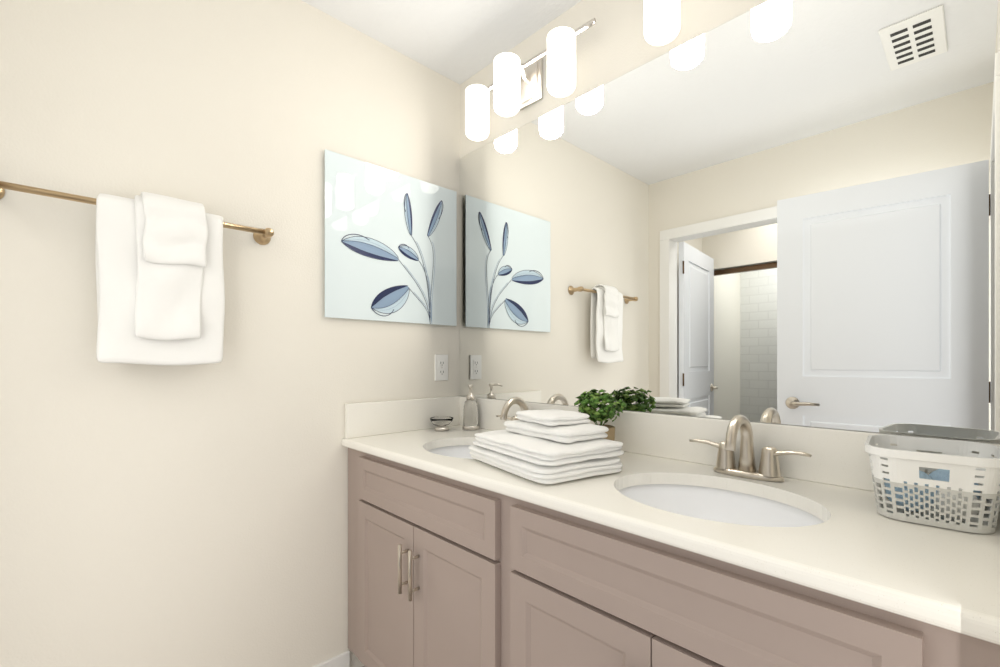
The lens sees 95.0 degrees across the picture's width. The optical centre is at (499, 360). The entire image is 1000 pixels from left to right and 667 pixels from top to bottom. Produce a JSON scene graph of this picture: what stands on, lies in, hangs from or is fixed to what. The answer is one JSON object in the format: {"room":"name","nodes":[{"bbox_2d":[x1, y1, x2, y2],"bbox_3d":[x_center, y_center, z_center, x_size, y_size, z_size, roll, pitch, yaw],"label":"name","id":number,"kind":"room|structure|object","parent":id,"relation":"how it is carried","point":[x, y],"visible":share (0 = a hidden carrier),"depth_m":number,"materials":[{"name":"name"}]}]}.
{"room":"bathroom","nodes":[
{"label":"bathroom","id":0,"kind":"room"},
{"bbox_2d":[0,0,459,666],"bbox_3d":[-1.520,-0.044,0.906,3.800,2.460,0.100,0,0,-44],"label":"wall","id":1,"kind":"structure","parent":0,"point":[172,516],"depth_m":1.40,"materials":[{"name":"white paint"}]},
{"bbox_2d":[0,181,273,365],"bbox_3d":[-0.972,-0.226,1.273,0.664,0.476,0.124,0,0,-44],"label":"towel rail","id":2,"kind":"object","parent":1,"relation":"attached to","point":[160,287],"visible":1,"depth_m":1.25,"materials":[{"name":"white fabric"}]},
{"bbox_2d":[313,650,349,666],"bbox_3d":[-1.011,1.141,1.314,1.220,0.090,0.013,0,0,-44],"label":"baseboard","id":3,"kind":"structure","parent":1,"relation":"attached to","point":[342,659],"depth_m":1.69,"materials":[{"name":"white"}]},
{"bbox_2d":[325,149,456,325],"bbox_3d":[-0.420,-0.463,1.873,0.603,0.608,0.019,0,0,-44],"label":"picture","id":4,"kind":"object","parent":1,"relation":"attached to","point":[390,246],"visible":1,"depth_m":1.83,"materials":[{"name":"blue glass"}]},
{"bbox_2d":[345,396,460,439],"bbox_3d":[-0.385,0.226,1.904,0.536,0.130,0.019,0,0,-44],"label":"backsplash","id":5,"kind":"structure","parent":1,"relation":"attached to","point":[366,418],"depth_m":1.86,"materials":[{"name":"white stone"}]},
{"bbox_2d":[435,354,447,380],"bbox_3d":[-0.259,0.029,2.036,0.072,0.116,0.007,0,0,-44],"label":"electrical outlet plate","id":6,"kind":"object","parent":1,"relation":"attached to","point":[441,367],"visible":1,"depth_m":2.03,"materials":[{"name":"white plastic"}]},
{"bbox_2d":[302,0,580,83],"bbox_3d":[-0.898,-1.299,0.255,3.800,0.050,1.900,0,0,-44],"label":"ceiling","id":7,"kind":"structure","parent":0,"point":[459,41],"depth_m":1.74,"materials":[{"name":"white paint"}]},
{"bbox_2d":[460,0,999,443],"bbox_3d":[0.474,-0.044,1.497,0.100,2.460,1.800,0,0,-44],"label":"wall","id":8,"kind":"structure","parent":0,"point":[612,43],"depth_m":1.56,"materials":[{"name":"white paint"}]},
{"bbox_2d":[465,18,595,140],"bbox_3d":[0.057,-1.036,1.728,0.183,0.245,0.660,0,0,-44],"label":"sconce","id":9,"kind":"object","parent":8,"relation":"attached to","point":[517,85],"visible":1,"depth_m":1.66,"materials":[{"name":"white glass"}]},
{"bbox_2d":[644,0,679,45],"bbox_3d":[0.612,-1.036,1.146,0.183,0.245,0.660,0,0,-44],"label":"sconce","id":10,"kind":"object","parent":8,"relation":"attached to","point":[661,22],"visible":1,"depth_m":1.28,"materials":[{"name":"white glass"}]},
{"bbox_2d":[459,0,999,442],"bbox_3d":[0.401,-0.385,1.495,0.007,1.090,1.694,0,0,-44],"label":"mirror","id":11,"kind":"object","parent":8,"relation":"attached to","point":[786,212],"visible":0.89,"depth_m":1.19,"materials":[{"name":"clear glass"}]},
{"bbox_2d":[461,396,999,511],"bbox_3d":[0.394,0.226,1.490,0.019,0.130,1.694,0,0,-44],"label":"backsplash","id":12,"kind":"structure","parent":8,"relation":"attached to","point":[842,458],"depth_m":1.18,"materials":[{"name":"white stone"}]},
{"bbox_3d":[-0.898,1.211,0.255,3.800,0.050,1.900,0,0,-44],"label":"floor","id":13,"kind":"structure","parent":0,"visible":0},
{"bbox_2d":[342,444,999,666],"bbox_3d":[0.185,0.753,1.290,0.598,0.865,1.694,0,0,-44],"label":"bathroom vanity","id":14,"kind":"object","parent":13,"relation":"on","point":[444,570],"depth_m":0.97,"materials":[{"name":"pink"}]},
{"bbox_2d":[341,424,999,635],"bbox_3d":[0.196,0.306,1.301,0.567,0.030,1.694,0,0,-44],"label":"countertop","id":15,"kind":"structure","parent":14,"relation":"on","point":[943,573],"depth_m":0.76,"materials":[{"name":"white stone"}]},
{"bbox_2d":[430,416,452,430],"bbox_3d":[-0.245,0.264,1.924,0.100,0.052,0.100,0,0,-44],"label":"glass bowl","id":16,"kind":"object","parent":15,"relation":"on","point":[441,422],"visible":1,"depth_m":1.90,"materials":[{"name":"clear glass"}]},
{"bbox_2d":[417,436,486,463],"bbox_3d":[-0.071,0.390,1.553,0.392,0.163,0.482,0,0,-44],"label":"sink","id":17,"kind":"object","parent":15,"relation":"in","point":[451,447],"depth_m":1.74,"materials":[{"name":"white ceramic"}]},
{"bbox_2d":[462,384,478,429],"bbox_3d":[-0.125,0.194,1.951,0.074,0.192,0.074,0,0,-44],"label":"soap dispenser","id":18,"kind":"object","parent":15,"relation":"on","point":[470,416],"visible":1,"depth_m":1.93,"materials":[{"name":"clear glass"}]},
{"bbox_2d":[493,397,532,429],"bbox_3d":[0.060,0.211,1.678,0.155,0.159,0.280,0,0,-44],"label":"faucet","id":19,"kind":"object","parent":15,"relation":"on","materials":[{"name":"silver metal"}]},
{"bbox_2d":[469,409,623,483],"bbox_3d":[0.117,0.213,1.274,0.286,0.151,0.378,0,0,-32],"label":"towel stack","id":20,"kind":"object","parent":15,"relation":"on","point":[550,446],"visible":1,"depth_m":1.17,"materials":[{"name":"white fabric"}]},
{"bbox_2d":[574,389,626,440],"bbox_3d":[0.315,0.189,1.440,0.135,0.203,0.171,0,0,-44],"label":"plant","id":21,"kind":"object","parent":15,"relation":"on","point":[605,412],"visible":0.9,"depth_m":1.41,"materials":[{"name":"green plant"}]},
{"bbox_2d":[597,472,836,539],"bbox_3d":[0.458,0.390,1.000,0.392,0.163,0.482,0,0,-44],"label":"sink","id":22,"kind":"object","parent":15,"relation":"in","point":[795,517],"depth_m":1.13,"materials":[{"name":"white ceramic"}]},
{"bbox_2d":[689,415,816,483],"bbox_3d":[0.589,0.211,1.124,0.155,0.159,0.280,0,0,-44],"label":"faucet","id":23,"kind":"object","parent":15,"relation":"on","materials":[{"name":"silver metal"}]},
{"bbox_2d":[865,435,999,533],"bbox_3d":[0.816,0.224,0.867,0.192,0.130,0.217,0,0,41],"label":"basket","id":24,"kind":"object","parent":15,"relation":"on","point":[948,491],"visible":1,"depth_m":0.81,"materials":[{"name":"white plastic"}]}
]}

